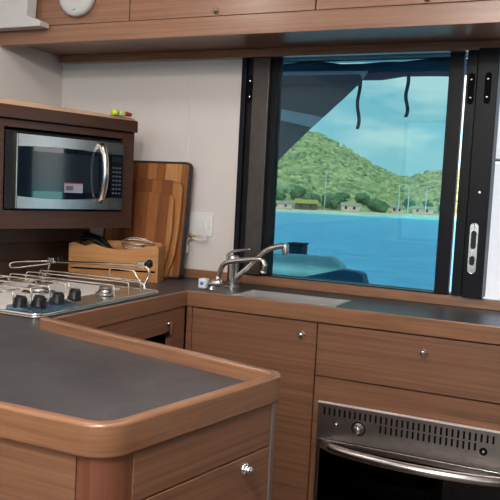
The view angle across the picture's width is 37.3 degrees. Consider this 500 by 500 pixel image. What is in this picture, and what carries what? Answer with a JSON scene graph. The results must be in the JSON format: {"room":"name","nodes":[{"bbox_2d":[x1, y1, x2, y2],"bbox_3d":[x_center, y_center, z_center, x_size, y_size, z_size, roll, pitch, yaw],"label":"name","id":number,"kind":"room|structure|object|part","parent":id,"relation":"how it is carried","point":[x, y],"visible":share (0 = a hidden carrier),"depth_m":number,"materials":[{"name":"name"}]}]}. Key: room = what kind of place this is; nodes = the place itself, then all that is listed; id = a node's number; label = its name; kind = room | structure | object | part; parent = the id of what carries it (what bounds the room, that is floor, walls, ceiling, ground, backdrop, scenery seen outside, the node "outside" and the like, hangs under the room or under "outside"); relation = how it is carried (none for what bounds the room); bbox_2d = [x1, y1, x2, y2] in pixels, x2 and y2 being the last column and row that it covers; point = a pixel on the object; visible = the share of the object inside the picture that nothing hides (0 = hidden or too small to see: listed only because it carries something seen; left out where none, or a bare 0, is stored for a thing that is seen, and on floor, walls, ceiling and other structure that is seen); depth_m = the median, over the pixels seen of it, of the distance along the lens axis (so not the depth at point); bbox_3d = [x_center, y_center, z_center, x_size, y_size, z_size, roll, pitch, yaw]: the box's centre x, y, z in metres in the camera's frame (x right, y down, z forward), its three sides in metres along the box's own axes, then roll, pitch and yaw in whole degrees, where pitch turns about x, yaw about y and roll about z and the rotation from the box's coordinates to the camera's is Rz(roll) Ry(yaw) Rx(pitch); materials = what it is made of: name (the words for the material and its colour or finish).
{"room":"ship interior","nodes":[
{"label":"ship interior","id":0,"kind":"room"},
{"bbox_2d":[0,46,62,106],"bbox_3d":[-1.819,0.057,0.592,0.060,2.050,5.150,5,5,24],"label":"wall","id":1,"kind":"structure","parent":0,"point":[27,74],"depth_m":2.66,"materials":[{"name":"white paint"}]},
{"bbox_2d":[0,0,48,31],"bbox_3d":[-0.752,-0.895,2.412,0.221,0.343,0.046,5,5,24],"label":"trim","id":2,"kind":"structure","parent":1,"relation":"attached to","point":[15,15],"depth_m":2.40,"materials":[{"name":"white plastic"}]},
{"bbox_2d":[62,59,241,348],"bbox_3d":[1.249,0.095,1.989,4.360,2.050,0.060,5,5,24],"label":"wall","id":3,"kind":"structure","parent":0,"point":[215,90],"depth_m":2.58,"materials":[{"name":"white paint"}]},
{"bbox_2d":[88,76,190,161],"bbox_3d":[-0.416,-0.364,2.693,0.435,0.525,0.002,5,5,24],"label":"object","id":4,"kind":"structure","parent":3,"relation":"attached to","point":[160,105],"depth_m":2.65,"materials":[{"name":"white paint"}]},
{"bbox_2d":[189,212,213,236],"bbox_3d":[-0.172,-0.091,2.592,0.094,0.082,0.011,5,5,24],"label":"wall socket","id":5,"kind":"object","parent":3,"relation":"attached to","point":[207,218],"visible":0.97,"depth_m":2.59,"materials":[{"name":"white plastic"}]},
{"bbox_2d":[185,221,206,252],"bbox_3d":[-0.184,-0.044,2.581,0.083,0.113,0.025,5,5,24],"label":"charging cable","id":6,"kind":"object","parent":5,"relation":"hanging from","point":[191,235],"visible":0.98,"depth_m":2.58,"materials":[{"name":"white plastic"}]},
{"bbox_2d":[205,220,209,228],"bbox_3d":[-0.147,-0.089,2.577,0.016,0.033,0.004,5,5,24],"label":"switch","id":7,"kind":"object","parent":5,"relation":"attached to","point":[207,222],"depth_m":2.57,"materials":[{"name":"white plastic"}]},
{"bbox_2d":[0,0,499,63],"bbox_3d":[0.353,-0.789,2.122,2.475,0.389,0.341,5,5,24],"label":"upper cabinet","id":8,"kind":"object","parent":3,"relation":"attached to","point":[113,31],"visible":0.95,"depth_m":2.21,"materials":[{"name":"brown wood"}]},
{"bbox_2d":[59,0,94,17],"bbox_3d":[-0.550,-0.808,2.348,0.132,0.132,0.031,5,5,24],"label":"smoke detector","id":9,"kind":"object","parent":8,"relation":"attached to","point":[75,8],"visible":1,"depth_m":2.34,"materials":[{"name":"white plastic"}]},
{"bbox_3d":[-0.597,-0.884,2.392,0.512,0.308,0.017,5,5,24],"label":"door","id":10,"kind":"part","parent":8,"relation":"part of","materials":[{"name":"brown wood"}]},
{"bbox_3d":[-0.101,-0.699,2.158,0.021,0.021,0.014,5,5,24],"label":"knob","id":11,"kind":"part","parent":8,"relation":"part of","materials":[{"name":"silver metal"}]},
{"bbox_3d":[-0.086,-0.840,2.160,0.607,0.308,0.017,5,5,24],"label":"door","id":12,"kind":"part","parent":8,"relation":"part of","materials":[{"name":"brown wood"}]},
{"bbox_3d":[0.469,-0.791,1.907,0.608,0.308,0.017,5,5,24],"label":"door","id":13,"kind":"part","parent":8,"relation":"part of","materials":[{"name":"brown wood"}]},
{"bbox_2d":[182,268,499,310],"bbox_3d":[0.314,0.127,2.375,2.310,0.030,0.022,5,5,24],"label":"trim","id":14,"kind":"structure","parent":3,"relation":"attached to","point":[442,299],"depth_m":2.35,"materials":[{"name":"brown wood"}]},
{"bbox_2d":[233,50,478,295],"bbox_3d":[0.318,-0.252,2.371,0.765,0.737,0.095,5,5,24],"label":"window","id":15,"kind":"structure","parent":3,"relation":"in","point":[351,163],"depth_m":2.36,"materials":[{"name":"tinted glass"},{"name":"black painted metal"}]},
{"bbox_3d":[0.000,-0.539,2.474,0.018,0.090,0.004,5,5,24],"label":"latch plate","id":16,"kind":"part","parent":15,"relation":"part of","materials":[{"name":"black metal"}]},
{"bbox_3d":[0.033,-0.277,2.491,0.060,0.721,0.053,5,5,24],"label":"frame post","id":17,"kind":"part","parent":15,"relation":"part of","materials":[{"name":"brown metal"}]},
{"bbox_3d":[0.076,-0.274,2.487,0.022,0.721,0.045,5,5,24],"label":"frame","id":18,"kind":"part","parent":15,"relation":"part of","materials":[{"name":"black metal"}]},
{"bbox_3d":[0.645,-0.471,2.160,0.018,0.090,0.004,5,5,24],"label":"latch plate","id":19,"kind":"part","parent":15,"relation":"part of","materials":[{"name":"black metal"}]},
{"bbox_2d":[461,47,499,298],"bbox_3d":[0.687,-0.222,2.190,0.059,0.727,0.090,5,5,24],"label":"window","id":20,"kind":"structure","parent":3,"relation":"in","point":[487,103],"depth_m":2.16,"materials":[{"name":"metal"}]},
{"bbox_3d":[0.654,-0.004,2.173,0.025,0.150,0.003,5,5,24],"label":"handle plate","id":21,"kind":"part","parent":20,"relation":"part of","materials":[{"name":"metal"}]},
{"bbox_3d":[0.684,-0.467,2.131,0.018,0.090,0.004,5,5,24],"label":"latch plate","id":22,"kind":"part","parent":20,"relation":"part of","materials":[{"name":"black metal"}]},
{"bbox_3d":[0.073,1.276,-0.201,4.500,0.060,5.160,5,5,24],"label":"floor","id":23,"kind":"structure","parent":0,"visible":0},
{"bbox_2d":[0,403,275,499],"bbox_3d":[-0.651,0.620,1.421,1.384,0.850,0.507,5,5,24],"label":"base cabinet","id":24,"kind":"object","parent":23,"relation":"on","point":[230,459],"visible":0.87,"depth_m":0.99,"materials":[{"name":"brown wood"}]},
{"bbox_3d":[-0.805,0.601,1.222,1.264,0.795,0.020,5,5,24],"label":"panel","id":25,"kind":"part","parent":24,"relation":"part of","materials":[{"name":"brown wood"}]},
{"bbox_3d":[-0.203,0.680,0.964,0.069,0.850,0.031,2,5,-14],"label":"corner post","id":26,"kind":"part","parent":24,"relation":"part of","materials":[{"name":"brown wood"}]},
{"bbox_3d":[-0.066,0.284,1.071,0.020,0.067,0.306,6,6,36],"label":"rail","id":27,"kind":"part","parent":24,"relation":"part of","materials":[{"name":"brown wood"}]},
{"bbox_3d":[-0.073,0.425,1.082,0.020,0.210,0.306,6,6,36],"label":"drawer","id":28,"kind":"part","parent":24,"relation":"part of","materials":[{"name":"brown wood"}]},
{"bbox_3d":[-0.003,0.337,1.134,0.015,0.019,0.019,6,6,36],"label":"knob","id":29,"kind":"part","parent":24,"relation":"part of","materials":[{"name":"silver metal"}]},
{"bbox_2d":[0,274,499,458],"bbox_3d":[-0.018,0.194,1.680,2.328,0.071,1.563,5,5,24],"label":"countertop","id":30,"kind":"structure","parent":24,"relation":"on","point":[68,385],"depth_m":1.27,"materials":[{"name":"stone"}]},
{"bbox_2d":[0,98,137,277],"bbox_3d":[-0.713,-0.170,2.244,0.237,0.540,0.754,7,6,40],"label":"microwave cabinet","id":31,"kind":"object","parent":30,"relation":"on","point":[25,234],"visible":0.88,"depth_m":2.34,"materials":[{"name":"brown wood"}]},
{"bbox_3d":[-0.805,0.004,2.325,0.025,0.171,0.728,7,6,40],"label":"panel","id":32,"kind":"part","parent":31,"relation":"part of","materials":[{"name":"brown wood"}]},
{"bbox_2d":[2,129,123,210],"bbox_3d":[-0.611,-0.241,2.301,0.249,0.226,0.420,7,6,40],"label":"microwave","id":33,"kind":"object","parent":31,"relation":"in","point":[42,171],"visible":1,"depth_m":2.22,"materials":[{"name":"silver metal"}]},
{"bbox_3d":[-0.671,-0.226,2.112,0.016,0.213,0.003,7,6,39],"label":"trim","id":34,"kind":"part","parent":33,"relation":"part of","materials":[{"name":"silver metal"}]},
{"bbox_3d":[-0.565,-0.144,2.249,0.018,0.038,0.334,7,6,40],"label":"door trim","id":35,"kind":"part","parent":33,"relation":"part of","materials":[{"name":"metal"}]},
{"bbox_3d":[-0.562,-0.231,2.242,0.016,0.213,0.334,7,6,40],"label":"door","id":36,"kind":"part","parent":33,"relation":"part of","materials":[{"name":"black glass"}]},
{"bbox_3d":[-0.557,-0.319,2.235,0.018,0.038,0.334,7,6,40],"label":"door trim","id":37,"kind":"part","parent":33,"relation":"part of","materials":[{"name":"metal"}]},
{"bbox_2d":[66,186,72,190],"bbox_3d":[-0.548,-0.188,2.250,0.001,0.014,0.026,7,6,39],"label":"print","id":38,"kind":"object","parent":33,"relation":"on","point":[68,188],"depth_m":2.25,"materials":[{"name":"grey paper"}]},
{"bbox_3d":[-0.460,-0.240,2.321,0.044,0.190,0.022,7,6,40],"label":"handle","id":39,"kind":"part","parent":33,"relation":"part of","materials":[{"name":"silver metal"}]},
{"bbox_3d":[-0.441,-0.150,2.398,0.018,0.037,0.051,7,6,39],"label":"keypad trim","id":40,"kind":"part","parent":33,"relation":"part of","materials":[{"name":"metal"}]},
{"bbox_3d":[-0.432,-0.325,2.384,0.018,0.036,0.051,7,6,39],"label":"keypad trim","id":41,"kind":"part","parent":33,"relation":"part of","materials":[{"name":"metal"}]},
{"bbox_3d":[-0.633,-0.218,2.179,0.016,0.311,0.740,7,6,40],"label":"frame","id":42,"kind":"part","parent":31,"relation":"part of","materials":[{"name":"brown wood"}]},
{"bbox_2d":[111,109,131,116],"bbox_3d":[-0.411,-0.438,2.374,0.017,0.018,0.076,7,6,40],"label":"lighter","id":43,"kind":"object","parent":31,"relation":"on","point":[113,112],"visible":1,"depth_m":2.36,"materials":[{"name":"plastic"}]},
{"bbox_2d":[0,255,158,318],"bbox_3d":[-0.589,0.076,2.042,0.494,0.098,0.569,5,5,24],"label":"cooktop","id":44,"kind":"object","parent":30,"relation":"in","point":[35,296],"visible":1,"depth_m":2.03,"materials":[{"name":"brushed steel"},{"name":"black plastic"},{"name":"blue steel"}]},
{"bbox_3d":[-0.543,0.123,1.747,0.036,0.030,0.036,5,5,24],"label":"knob","id":45,"kind":"part","parent":44,"relation":"part of","materials":[{"name":"black plastic"}]},
{"bbox_3d":[-0.690,0.045,2.320,0.129,0.026,0.013,0,5,-29],"label":"pot rail","id":46,"kind":"part","parent":44,"relation":"part of","materials":[{"name":"metal"}]},
{"bbox_3d":[-0.504,0.123,1.766,0.036,0.030,0.036,5,5,24],"label":"knob","id":47,"kind":"part","parent":44,"relation":"part of","materials":[{"name":"black plastic"}]},
{"bbox_3d":[-0.582,0.110,2.038,0.089,0.015,0.089,5,5,24],"label":"burner","id":48,"kind":"part","parent":44,"relation":"part of","materials":[{"name":"metal"}]},
{"bbox_3d":[-0.619,0.093,2.219,0.064,0.015,0.064,5,5,24],"label":"burner","id":49,"kind":"part","parent":44,"relation":"part of","materials":[{"name":"metal"}]},
{"bbox_3d":[-0.476,0.119,1.830,0.036,0.030,0.036,5,5,24],"label":"knob","id":50,"kind":"part","parent":44,"relation":"part of","materials":[{"name":"black plastic"}]},
{"bbox_3d":[-0.606,0.028,2.346,0.018,0.026,0.025,4,5,10],"label":"clamp knob","id":51,"kind":"part","parent":44,"relation":"part of","materials":[{"name":"black plastic"}]},
{"bbox_3d":[-0.451,0.115,1.901,0.036,0.030,0.036,5,5,24],"label":"knob","id":52,"kind":"part","parent":44,"relation":"part of","materials":[{"name":"black plastic"}]},
{"bbox_3d":[-0.484,0.088,2.267,0.392,0.028,0.008,5,5,24],"label":"rail","id":53,"kind":"part","parent":44,"relation":"part of","materials":[{"name":"metal"}]},
{"bbox_3d":[-0.478,0.042,2.281,0.347,0.027,0.009,5,5,24],"label":"pot rail","id":54,"kind":"part","parent":44,"relation":"part of","materials":[{"name":"metal"}]},
{"bbox_3d":[-0.403,0.116,2.066,0.057,0.015,0.057,5,5,24],"label":"burner","id":55,"kind":"part","parent":44,"relation":"part of","materials":[{"name":"metal"}]},
{"bbox_3d":[-0.311,0.080,2.200,0.030,0.073,0.017,5,5,24],"label":"rail post","id":56,"kind":"part","parent":44,"relation":"part of","materials":[{"name":"metal"}]},
{"bbox_3d":[-0.299,0.041,2.205,0.018,0.026,0.025,4,5,10],"label":"clamp knob","id":57,"kind":"part","parent":44,"relation":"part of","materials":[{"name":"black plastic"}]},
{"bbox_2d":[68,240,164,282],"bbox_3d":[-0.444,0.034,2.474,0.300,0.124,0.098,3,5,5],"label":"box","id":58,"kind":"object","parent":30,"relation":"on","point":[86,251],"visible":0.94,"depth_m":2.43,"materials":[{"name":"brown wood"}]},
{"bbox_3d":[-0.589,0.028,2.488,0.008,0.119,0.096,3,5,5],"label":"panel","id":59,"kind":"part","parent":58,"relation":"part of","materials":[{"name":"brown wood"}]},
{"bbox_2d":[80,235,109,247],"bbox_3d":[-0.483,0.012,2.463,0.178,0.117,0.019,4,5,11],"label":"knife handle","id":60,"kind":"object","parent":58,"relation":"in","point":[87,237],"visible":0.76,"depth_m":2.46,"materials":[{"name":"black plastic"}]},
{"bbox_2d":[83,230,112,248],"bbox_3d":[-0.452,0.009,2.494,0.231,0.141,0.056,4,5,17],"label":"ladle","id":61,"kind":"object","parent":58,"relation":"in","point":[85,232],"visible":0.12,"depth_m":2.49,"materials":[{"name":"black plastic"}]},
{"bbox_3d":[-0.451,0.083,2.435,0.284,0.031,0.009,3,5,5],"label":"panel","id":62,"kind":"part","parent":58,"relation":"part of","materials":[{"name":"brown wood"}]},
{"bbox_3d":[-0.445,0.021,2.429,0.290,0.084,0.010,3,5,5],"label":"panel","id":63,"kind":"part","parent":58,"relation":"part of","materials":[{"name":"brown wood"}]},
{"bbox_3d":[-0.440,0.030,2.519,0.276,0.124,0.008,3,5,5],"label":"panel","id":64,"kind":"part","parent":58,"relation":"part of","materials":[{"name":"brown wood"}]},
{"bbox_2d":[121,237,154,248],"bbox_3d":[-0.373,0.023,2.477,0.123,0.129,0.045,3,5,5],"label":"whisk","id":65,"kind":"object","parent":58,"relation":"in","point":[139,239],"visible":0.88,"depth_m":2.47,"materials":[{"name":"metal"}]},
{"bbox_3d":[-0.299,0.045,2.460,0.008,0.119,0.096,3,5,5],"label":"panel","id":66,"kind":"part","parent":58,"relation":"part of","materials":[{"name":"brown wood"}]},
{"bbox_2d":[103,160,192,278],"bbox_3d":[-0.368,-0.114,2.615,0.333,0.402,0.062,5,5,24],"label":"cutting board","id":67,"kind":"object","parent":30,"relation":"on","point":[181,172],"visible":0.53,"depth_m":2.56,"materials":[{"name":"brown wood"}]},
{"bbox_2d":[124,192,174,264],"bbox_3d":[-0.354,-0.054,2.561,0.195,0.293,0.047,5,5,24],"label":"cutting board","id":68,"kind":"object","parent":30,"relation":"on","point":[152,217],"visible":0.56,"depth_m":2.55,"materials":[{"name":"brown wood"}]},
{"bbox_2d":[122,179,182,277],"bbox_3d":[-0.347,-0.078,2.582,0.231,0.338,0.050,5,5,24],"label":"cutting board","id":69,"kind":"object","parent":30,"relation":"on","point":[175,189],"visible":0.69,"depth_m":2.54,"materials":[{"name":"brown wood"}]},
{"bbox_2d":[198,257,266,289],"bbox_3d":[-0.053,0.072,2.298,0.227,0.117,0.032,5,5,24],"label":"faucet","id":70,"kind":"object","parent":30,"relation":"on","point":[204,283],"visible":1,"depth_m":2.31,"materials":[{"name":"silver metal"}]},
{"bbox_3d":[-0.146,0.105,2.344,0.026,0.030,0.030,5,5,24],"label":"valve handle","id":71,"kind":"part","parent":70,"relation":"part of","materials":[{"name":"white plastic"}]},
{"bbox_3d":[-0.026,0.053,2.286,0.170,0.074,0.016,5,5,24],"label":"spout","id":72,"kind":"part","parent":70,"relation":"part of","materials":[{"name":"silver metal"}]},
{"bbox_2d":[225,243,288,288],"bbox_3d":[0.020,0.050,2.363,0.218,0.159,0.048,5,5,24],"label":"mixer tap","id":73,"kind":"object","parent":30,"relation":"on","point":[233,274],"visible":0.91,"depth_m":2.38,"materials":[{"name":"silver metal"}]},
{"bbox_3d":[-0.038,0.015,2.384,0.091,0.051,0.011,6,5,31],"label":"lever","id":74,"kind":"part","parent":73,"relation":"part of","materials":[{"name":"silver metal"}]},
{"bbox_3d":[0.025,0.040,2.358,0.174,0.138,0.022,5,5,24],"label":"spout","id":75,"kind":"part","parent":73,"relation":"part of","materials":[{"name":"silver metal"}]},
{"bbox_2d":[232,290,350,322],"bbox_3d":[0.122,0.214,2.239,0.327,0.142,0.152,5,5,24],"label":"sink","id":76,"kind":"object","parent":30,"relation":"in","point":[314,300],"visible":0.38,"depth_m":2.29,"materials":[{"name":"metal"}]},
{"bbox_3d":[0.010,0.667,1.242,0.024,0.850,0.044,3,5,4],"label":"corner post","id":77,"kind":"part","parent":24,"relation":"part of","materials":[{"name":"brown wood"}]},
{"bbox_2d":[96,306,184,348],"bbox_3d":[-0.695,0.539,2.146,0.753,0.788,0.692,5,5,24],"label":"base cabinet","id":78,"kind":"object","parent":23,"relation":"on","point":[165,327],"visible":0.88,"depth_m":2.15,"materials":[{"name":"brown wood"}]},
{"bbox_2d":[185,306,318,499],"bbox_3d":[0.036,0.606,2.361,0.425,0.853,0.311,5,5,24],"label":"base cabinet","id":79,"kind":"object","parent":23,"relation":"on","point":[286,346],"visible":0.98,"depth_m":2.17,"materials":[{"name":"brown wood"}]},
{"bbox_3d":[0.146,0.244,2.127,0.024,0.024,0.014,5,5,24],"label":"knob","id":80,"kind":"part","parent":79,"relation":"part of","materials":[{"name":"silver metal"}]},
{"bbox_2d":[308,322,499,499],"bbox_3d":[0.507,0.648,2.147,0.606,0.850,0.311,5,5,24],"label":"base cabinet","id":81,"kind":"object","parent":23,"relation":"on","point":[455,381],"visible":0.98,"depth_m":2.01,"materials":[{"name":"brown wood"}]},
{"bbox_2d":[314,400,499,499],"bbox_3d":[0.482,0.704,2.104,0.574,0.514,0.354,5,5,24],"label":"oven","id":82,"kind":"object","parent":81,"relation":"in","point":[362,453],"visible":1,"depth_m":2.02,"materials":[{"name":"metal"}]},
{"bbox_3d":[0.299,0.502,2.062,0.034,0.034,0.024,5,5,24],"label":"knob","id":83,"kind":"part","parent":82,"relation":"part of","materials":[{"name":"metal"}]},
{"bbox_3d":[0.443,0.762,2.028,0.566,0.406,0.016,5,5,24],"label":"door","id":84,"kind":"part","parent":82,"relation":"part of","materials":[{"name":"glass"}]},
{"bbox_3d":[0.442,0.763,2.027,0.550,0.375,0.004,5,5,24],"label":"door glass","id":85,"kind":"part","parent":82,"relation":"part of","materials":[{"name":"black glass"}]},
{"bbox_3d":[0.456,0.508,2.009,0.574,0.100,0.012,5,5,24],"label":"control panel","id":86,"kind":"part","parent":82,"relation":"part of","materials":[{"name":"metal"}]},
{"bbox_3d":[0.458,0.456,2.003,0.574,0.004,0.016,5,5,24],"label":"trim","id":87,"kind":"part","parent":82,"relation":"part of","materials":[{"name":"metal"}]},
{"bbox_3d":[0.432,0.574,1.968,0.533,0.027,0.079,5,5,24],"label":"handle","id":88,"kind":"part","parent":82,"relation":"part of","materials":[{"name":"metal"}]},
{"bbox_3d":[0.469,0.307,2.000,0.606,0.150,0.018,5,5,24],"label":"drawer","id":89,"kind":"part","parent":81,"relation":"part of","materials":[{"name":"brown wood"}]},
{"bbox_3d":[0.464,0.277,1.983,0.024,0.024,0.014,5,5,24],"label":"knob","id":90,"kind":"part","parent":81,"relation":"part of","materials":[{"name":"silver metal"}]},
{"label":"outside","id":91,"kind":"structure","parent":0,"visible":0},
{"bbox_3d":[1.864,1.038,5.024,5.800,0.060,5.840,5,5,24],"label":"floor","id":92,"kind":"structure","parent":91,"visible":0},
{"bbox_2d":[483,108,499,299],"bbox_3d":[3.851,-0.236,6.703,3.380,2.400,0.400,5,5,24],"label":"wall","id":93,"kind":"structure","parent":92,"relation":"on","point":[493,268],"depth_m":7.17,"materials":[{"name":"white paint"}]},
{"bbox_3d":[3.909,-1.094,6.631,3.350,0.675,0.350,5,5,24],"label":"cap moulding","id":94,"kind":"part","parent":93,"relation":"part of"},
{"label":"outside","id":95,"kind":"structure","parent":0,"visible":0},
{"bbox_3d":[23.041,-30.868,247.869,429.904,29.993,307.716,5,5,24],"label":"hillside","id":96,"kind":"object","parent":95,"visible":0},
{"bbox_2d":[455,167,459,209],"bbox_3d":[4.589,-31.973,242.641,174.234,30.740,213.353,5,5,24],"label":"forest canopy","id":97,"kind":"object","parent":96,"relation":"on","point":[458,167],"visible":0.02,"depth_m":217.41,"materials":[{"name":"green plant"}]},
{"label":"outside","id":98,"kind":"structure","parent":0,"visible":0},
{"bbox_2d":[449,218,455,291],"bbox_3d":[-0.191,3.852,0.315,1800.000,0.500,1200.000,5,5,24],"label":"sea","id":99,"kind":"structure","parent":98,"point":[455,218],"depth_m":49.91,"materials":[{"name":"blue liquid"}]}
]}

